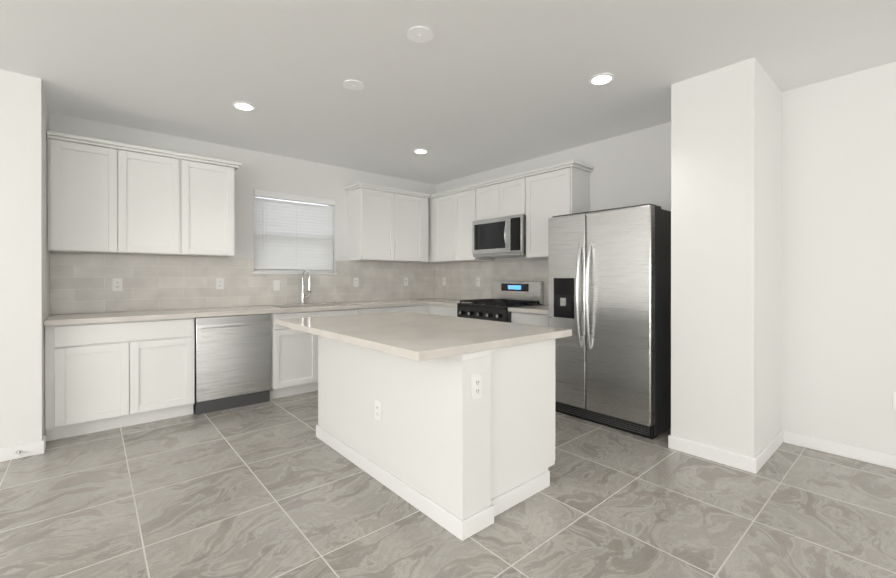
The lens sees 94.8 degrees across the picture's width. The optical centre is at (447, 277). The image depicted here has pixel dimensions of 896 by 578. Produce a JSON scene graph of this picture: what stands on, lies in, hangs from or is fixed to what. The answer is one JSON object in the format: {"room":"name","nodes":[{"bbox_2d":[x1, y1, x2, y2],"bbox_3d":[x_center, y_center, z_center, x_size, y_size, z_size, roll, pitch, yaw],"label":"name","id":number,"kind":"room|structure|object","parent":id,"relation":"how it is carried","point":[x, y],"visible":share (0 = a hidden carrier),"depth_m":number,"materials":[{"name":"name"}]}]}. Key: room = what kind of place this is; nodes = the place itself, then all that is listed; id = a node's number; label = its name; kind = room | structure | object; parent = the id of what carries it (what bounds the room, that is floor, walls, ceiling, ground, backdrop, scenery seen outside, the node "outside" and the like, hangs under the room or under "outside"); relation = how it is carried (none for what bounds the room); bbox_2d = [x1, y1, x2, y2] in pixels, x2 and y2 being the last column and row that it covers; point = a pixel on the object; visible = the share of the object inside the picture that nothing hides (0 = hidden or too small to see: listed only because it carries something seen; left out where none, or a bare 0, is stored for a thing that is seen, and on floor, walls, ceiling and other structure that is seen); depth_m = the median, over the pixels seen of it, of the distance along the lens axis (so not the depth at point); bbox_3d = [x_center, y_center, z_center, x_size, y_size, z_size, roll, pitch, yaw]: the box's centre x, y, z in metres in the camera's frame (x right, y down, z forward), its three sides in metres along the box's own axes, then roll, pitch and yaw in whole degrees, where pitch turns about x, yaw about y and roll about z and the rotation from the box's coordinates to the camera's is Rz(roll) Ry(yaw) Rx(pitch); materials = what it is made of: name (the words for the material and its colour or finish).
{"room":"kitchen","nodes":[
{"label":"kitchen","id":0,"kind":"room"},
{"bbox_2d":[316,425,549,540],"bbox_3d":[-0.196,1.178,2.774,0.734,0.090,1.653,0,0,-41],"label":"baseboard","id":1,"kind":"structure","parent":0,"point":[459,528],"depth_m":2.21,"materials":[{"name":"white wood"}]},
{"bbox_2d":[0,391,895,577],"bbox_3d":[-0.111,1.277,-0.044,8.300,0.100,9.800,0,0,-41],"label":"floor","id":2,"kind":"structure","parent":0,"point":[275,488],"depth_m":2.14,"materials":[{"name":"tile"}]},
{"bbox_2d":[45,318,194,440],"bbox_3d":[-2.774,0.786,3.537,0.947,0.870,0.592,0,0,-41],"label":"base cabinet","id":3,"kind":"object","parent":2,"relation":"on","point":[104,376],"visible":0.98,"depth_m":3.28,"materials":[{"name":"white wood"}]},
{"bbox_2d":[193,314,270,414],"bbox_3d":[-2.152,0.788,4.042,0.637,0.866,0.641,0,0,-41],"label":"dishwasher","id":4,"kind":"object","parent":2,"relation":"on","point":[232,361],"visible":0.9,"depth_m":3.81,"materials":[{"name":"grey metal"}]},
{"bbox_2d":[270,309,356,398],"bbox_3d":[-1.565,0.785,4.582,0.940,0.870,0.592,0,0,-41],"label":"base cabinet","id":5,"kind":"object","parent":2,"relation":"on","point":[294,361],"visible":0.4,"depth_m":4.21,"materials":[{"name":"white wood"}]},
{"bbox_2d":[44,298,460,325],"bbox_3d":[-1.551,0.330,4.564,4.146,0.040,0.638,0,0,-41],"label":"countertop","id":6,"kind":"structure","parent":5,"relation":"on","point":[82,318],"depth_m":3.84,"materials":[{"name":"stone"}]},
{"bbox_2d":[300,269,311,303],"bbox_3d":[-1.599,0.107,4.728,0.118,0.406,0.237,0,0,-41],"label":"faucet","id":7,"kind":"object","parent":6,"relation":"on","point":[303,296],"visible":1,"depth_m":4.76,"materials":[{"name":"silver metal"}]},
{"bbox_2d":[357,305,423,313],"bbox_3d":[-0.847,0.784,5.202,0.952,0.870,0.592,0,0,-41],"label":"base cabinet","id":8,"kind":"object","parent":2,"relation":"on","point":[417,308],"visible":0.08,"depth_m":4.97,"materials":[{"name":"white wood"}]},
{"bbox_2d":[424,305,428,313],"bbox_3d":[-0.248,0.783,5.734,0.644,0.870,0.572,0,0,-41],"label":"base cabinet","id":9,"kind":"object","parent":2,"relation":"on","point":[426,308],"depth_m":5.33,"materials":[{"name":"white wood"}]},
{"bbox_2d":[318,336,554,519],"bbox_3d":[-0.159,0.788,2.801,0.811,0.870,1.631,0,0,-41],"label":"kitchen island","id":10,"kind":"object","parent":2,"relation":"on","point":[438,436],"visible":0.69,"depth_m":2.23,"materials":[{"name":"paint"}]},
{"bbox_2d":[375,400,381,420],"bbox_3d":[-0.423,0.803,2.488,0.010,0.116,0.072,0,0,-41],"label":"outlet","id":11,"kind":"object","parent":10,"relation":"attached to","point":[378,410],"visible":1,"depth_m":2.48,"materials":[{"name":"white plastic"}]},
{"bbox_2d":[276,311,571,361],"bbox_3d":[-0.271,0.333,2.777,1.150,0.040,1.780,0,0,-41],"label":"island countertop","id":12,"kind":"structure","parent":10,"relation":"on","point":[416,336],"depth_m":2.38,"materials":[{"name":"stone"}]},
{"bbox_2d":[471,373,481,399],"bbox_3d":[0.140,0.524,1.982,0.072,0.116,0.010,0,0,-41],"label":"outlet","id":13,"kind":"object","parent":10,"relation":"attached to","point":[476,385],"visible":1,"depth_m":1.97,"materials":[{"name":"white plastic"}]},
{"bbox_2d":[429,305,456,316],"bbox_3d":[0.167,0.784,5.294,0.592,0.870,0.630,0,0,-41],"label":"base cabinet","id":14,"kind":"object","parent":2,"relation":"on","point":[443,310],"visible":0.04,"depth_m":5.10,"materials":[{"name":"white wood"}]},
{"bbox_2d":[428,300,468,306],"bbox_3d":[0.171,0.329,5.255,0.638,0.040,0.567,0,0,-41],"label":"countertop","id":15,"kind":"structure","parent":14,"relation":"on","point":[451,303],"depth_m":5.07,"materials":[{"name":"stone"}]},
{"bbox_2d":[457,281,542,322],"bbox_3d":[0.573,0.632,4.723,0.705,1.175,0.748,0,0,-41],"label":"range","id":16,"kind":"object","parent":2,"relation":"on","point":[506,295],"visible":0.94,"depth_m":4.68,"materials":[{"name":"silver metal"}]},
{"bbox_2d":[511,312,547,326],"bbox_3d":[1.053,0.785,4.268,0.592,0.870,0.549,0,0,-41],"label":"base cabinet","id":17,"kind":"object","parent":2,"relation":"on","point":[530,319],"visible":0.08,"depth_m":4.10,"materials":[{"name":"white wood"}]},
{"bbox_2d":[508,305,547,314],"bbox_3d":[1.037,0.330,4.253,0.638,0.040,0.549,0,0,-41],"label":"countertop","id":18,"kind":"structure","parent":17,"relation":"on","point":[538,309],"depth_m":4.11,"materials":[{"name":"stone"}]},
{"bbox_2d":[548,204,670,438],"bbox_3d":[1.450,0.331,3.623,0.771,1.780,0.918,0,0,-41],"label":"fridge","id":19,"kind":"object","parent":2,"relation":"on","point":[609,287],"visible":0.96,"depth_m":3.30,"materials":[{"name":"grey metal"}]},
{"bbox_2d":[0,57,895,457],"bbox_3d":[-0.111,-0.073,-0.046,8.300,2.600,9.800,0,0,-41],"label":"wall","id":20,"kind":"structure","parent":0,"point":[764,189],"depth_m":2.82,"materials":[{"name":"paint"}]},
{"bbox_2d":[15,450,20,457],"bbox_3d":[-2.866,1.178,2.746,0.024,0.024,0.088,0,0,-41],"label":"door stop","id":21,"kind":"object","parent":20,"relation":"attached to","point":[18,452],"visible":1,"depth_m":2.74,"materials":[{"name":"silver metal"}]},
{"bbox_2d":[0,438,45,461],"bbox_3d":[-4.257,1.180,1.613,3.834,0.090,0.017,0,0,-41],"label":"baseboard","id":22,"kind":"structure","parent":20,"relation":"attached to","point":[34,448],"depth_m":2.80,"materials":[{"name":"white wood"}]},
{"bbox_2d":[47,131,130,253],"bbox_3d":[-3.028,-0.655,3.477,0.485,0.890,0.346,0,0,-41],"label":"upper cabinet","id":23,"kind":"object","parent":20,"relation":"attached to","point":[107,197],"depth_m":3.35,"materials":[{"name":"white wood"}]},
{"bbox_2d":[127,147,190,255],"bbox_3d":[-2.718,-0.656,3.745,0.573,0.890,0.346,0,0,-41],"label":"upper cabinet","id":24,"kind":"object","parent":20,"relation":"attached to","point":[160,180],"depth_m":3.67,"materials":[{"name":"white wood"}]},
{"bbox_2d":[187,155,238,256],"bbox_3d":[-2.403,-0.656,4.017,0.525,0.890,0.346,0,0,-41],"label":"upper cabinet","id":25,"kind":"object","parent":20,"relation":"attached to","point":[212,181],"depth_m":3.94,"materials":[{"name":"white wood"}]},
{"bbox_2d":[50,253,433,313],"bbox_3d":[-1.758,0.049,4.803,4.148,0.516,0.007,0,0,-41],"label":"tile backsplash","id":26,"kind":"structure","parent":20,"relation":"attached to","point":[80,283],"depth_m":4.16,"materials":[{"name":"beige tile"}]},
{"bbox_2d":[112,278,122,290],"bbox_3d":[-2.989,0.066,3.728,0.072,0.116,0.010,0,0,-41],"label":"electrical outlet","id":27,"kind":"object","parent":26,"relation":"attached to","point":[117,284],"visible":1,"depth_m":3.73,"materials":[{"name":"white plastic"}]},
{"bbox_2d":[216,278,223,288],"bbox_3d":[-2.361,0.065,4.271,0.072,0.116,0.010,0,0,-41],"label":"electrical outlet","id":28,"kind":"object","parent":26,"relation":"attached to","point":[219,283],"visible":1,"depth_m":4.27,"materials":[{"name":"white plastic"}]},
{"bbox_2d":[273,280,279,290],"bbox_3d":[-1.929,0.090,4.642,0.072,0.116,0.014,0,0,-41],"label":"light switch","id":29,"kind":"object","parent":26,"relation":"attached to","point":[276,284],"visible":1,"depth_m":4.64,"materials":[{"name":"white plastic"}]},
{"bbox_2d":[353,278,357,286],"bbox_3d":[-1.181,0.064,5.291,0.072,0.116,0.010,0,0,-41],"label":"electrical outlet","id":30,"kind":"object","parent":26,"relation":"attached to","point":[355,282],"visible":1,"depth_m":5.29,"materials":[{"name":"white plastic"}]},
{"bbox_2d":[404,278,407,285],"bbox_3d":[-0.591,0.063,5.801,0.072,0.116,0.010,0,0,-41],"label":"electrical outlet","id":31,"kind":"object","parent":26,"relation":"attached to","point":[405,281],"visible":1,"depth_m":5.80,"materials":[{"name":"white plastic"}]},
{"bbox_2d":[254,197,331,272],"bbox_3d":[-1.829,-0.511,4.885,0.950,0.910,0.060,0,0,-41],"label":"window","id":32,"kind":"structure","parent":20,"relation":"in","point":[298,270],"depth_m":4.91,"materials":[{"name":"white plastic"}]},
{"bbox_2d":[254,197,333,271],"bbox_3d":[-1.783,-0.476,4.831,0.926,0.829,0.058,0,0,-41],"label":"window blinds","id":33,"kind":"object","parent":32,"relation":"attached to","point":[296,236],"visible":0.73,"depth_m":4.80,"materials":[{"name":"white plastic"}]},
{"bbox_2d":[254,189,334,205],"bbox_3d":[-1.776,-0.927,4.823,0.942,0.070,0.072,0,0,-41],"label":"window valance","id":34,"kind":"object","parent":32,"relation":"attached to","point":[289,197],"visible":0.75,"depth_m":4.77,"materials":[{"name":"white"}]},
{"bbox_2d":[252,272,336,273],"bbox_3d":[-1.781,-0.047,4.830,0.980,0.022,0.107,0,0,-41],"label":"window sill","id":35,"kind":"structure","parent":20,"relation":"attached to","point":[287,273],"depth_m":4.70,"materials":[{"name":"white wood"}]},
{"bbox_2d":[344,182,429,261],"bbox_3d":[-0.772,-0.673,5.407,1.088,0.920,0.377,0,0,-41],"label":"upper cabinet","id":36,"kind":"object","parent":20,"relation":"attached to","point":[387,224],"visible":1,"depth_m":5.21,"materials":[{"name":"white wood"}]},
{"bbox_2d":[418,184,494,262],"bbox_3d":[0.061,-0.674,5.578,0.377,0.920,1.207,0,0,-41],"label":"upper cabinet","id":37,"kind":"object","parent":20,"relation":"attached to","point":[451,215],"visible":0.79,"depth_m":5.34,"materials":[{"name":"white wood"}]},
{"bbox_2d":[434,259,547,304],"bbox_3d":[0.636,0.130,5.200,0.008,0.678,2.520,0,0,-41],"label":"tile backsplash","id":38,"kind":"structure","parent":20,"relation":"attached to","point":[460,277],"depth_m":5.42,"materials":[{"name":"beige tile"}]},
{"bbox_2d":[476,278,479,286],"bbox_3d":[0.395,0.063,5.467,0.010,0.116,0.072,0,0,-41],"label":"electrical outlet","id":39,"kind":"object","parent":38,"relation":"attached to","point":[478,282],"visible":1,"depth_m":5.46,"materials":[{"name":"white plastic"}]},
{"bbox_2d":[474,172,525,220],"bbox_3d":[0.704,-0.907,4.834,0.377,0.452,0.754,0,0,-41],"label":"upper cabinet","id":40,"kind":"object","parent":20,"relation":"attached to","point":[501,197],"visible":0.6,"depth_m":4.70,"materials":[{"name":"white wood"}]},
{"bbox_2d":[472,214,525,257],"bbox_3d":[0.672,-0.460,4.807,0.462,0.435,0.750,0,0,-41],"label":"microwave","id":41,"kind":"object","parent":40,"relation":"attached to","point":[502,237],"visible":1,"depth_m":4.64,"materials":[{"name":"silver metal"}]},
{"bbox_2d":[524,160,593,258],"bbox_3d":[1.151,-0.672,4.317,0.377,0.920,0.608,0,0,-41],"label":"upper cabinet","id":42,"kind":"object","parent":20,"relation":"attached to","point":[563,188],"visible":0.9,"depth_m":4.23,"materials":[{"name":"white wood"}]},
{"bbox_2d":[668,434,670,448],"bbox_3d":[1.862,1.177,3.191,0.744,0.090,0.014,0,0,-41],"label":"baseboard","id":43,"kind":"structure","parent":20,"relation":"attached to","point":[669,437],"depth_m":2.95,"materials":[{"name":"white"}]},
{"bbox_2d":[671,436,750,471],"bbox_3d":[1.751,1.178,2.762,0.017,0.090,0.450,0,0,-41],"label":"baseboard","id":44,"kind":"structure","parent":20,"relation":"attached to","point":[717,455],"depth_m":2.74,"materials":[{"name":"white wood"}]},
{"bbox_2d":[751,430,784,473],"bbox_3d":[2.193,1.178,2.808,0.744,0.090,0.017,0,0,-41],"label":"baseboard","id":45,"kind":"structure","parent":20,"relation":"attached to","point":[760,460],"depth_m":2.74,"materials":[{"name":"white wood"}]},
{"bbox_2d":[785,430,895,468],"bbox_3d":[4.237,1.181,1.031,0.014,0.090,5.380,0,0,-41],"label":"baseboard","id":46,"kind":"structure","parent":20,"relation":"attached to","point":[880,458],"depth_m":2.81,"materials":[{"name":"white wood"}]},
{"bbox_2d":[893,392,895,410],"bbox_3d":[2.872,0.793,2.613,0.010,0.116,0.072,0,0,-41],"label":"outlet","id":47,"kind":"object","parent":20,"relation":"attached to","point":[894,400],"visible":1,"depth_m":2.63,"materials":[{"name":"white plastic"}]},
{"bbox_2d":[0,0,895,184],"bbox_3d":[-0.111,-1.423,-0.048,8.300,0.100,9.800,0,0,-41],"label":"ceiling","id":48,"kind":"structure","parent":0,"point":[471,87],"depth_m":2.65,"materials":[{"name":"white paint"}]},
{"bbox_2d":[232,102,255,110],"bbox_3d":[-1.639,-1.373,3.310,0.170,0.011,0.170,0,0,-41],"label":"recessed light","id":49,"kind":"object","parent":48,"relation":"in","point":[244,106],"visible":0.96,"depth_m":3.30,"materials":[{"name":"white"}]},
{"bbox_2d":[343,80,363,89],"bbox_3d":[-0.673,-1.371,2.942,0.150,0.013,0.150,0,0,-41],"label":"cover plate","id":50,"kind":"object","parent":48,"relation":"attached to","point":[353,84],"visible":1,"depth_m":2.94,"materials":[{"name":"white plastic"}]},
{"bbox_2d":[407,27,432,42],"bbox_3d":[-0.158,-1.370,2.330,0.150,0.013,0.150,0,0,-41],"label":"cover plate","id":51,"kind":"object","parent":48,"relation":"attached to","point":[420,34],"visible":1,"depth_m":2.32,"materials":[{"name":"white plastic"}]},
{"bbox_2d":[413,149,427,153],"bbox_3d":[-0.298,-1.375,4.496,0.170,0.011,0.170,0,0,-41],"label":"recessed light","id":52,"kind":"object","parent":48,"relation":"in","point":[420,151],"visible":0.94,"depth_m":4.48,"materials":[{"name":"white"}]},
{"bbox_2d":[589,73,614,85],"bbox_3d":[1.065,-1.372,2.858,0.170,0.011,0.170,0,0,-41],"label":"recessed light","id":53,"kind":"object","parent":48,"relation":"in","point":[601,79],"visible":1,"depth_m":2.85,"materials":[{"name":"white"}]},
{"label":"outside","id":54,"kind":"structure","parent":0,"visible":0},
{"bbox_2d":[256,197,326,205],"bbox_3d":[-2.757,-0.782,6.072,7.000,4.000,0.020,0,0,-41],"label":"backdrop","id":55,"kind":"structure","parent":54,"point":[292,201],"depth_m":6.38,"materials":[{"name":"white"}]}
]}

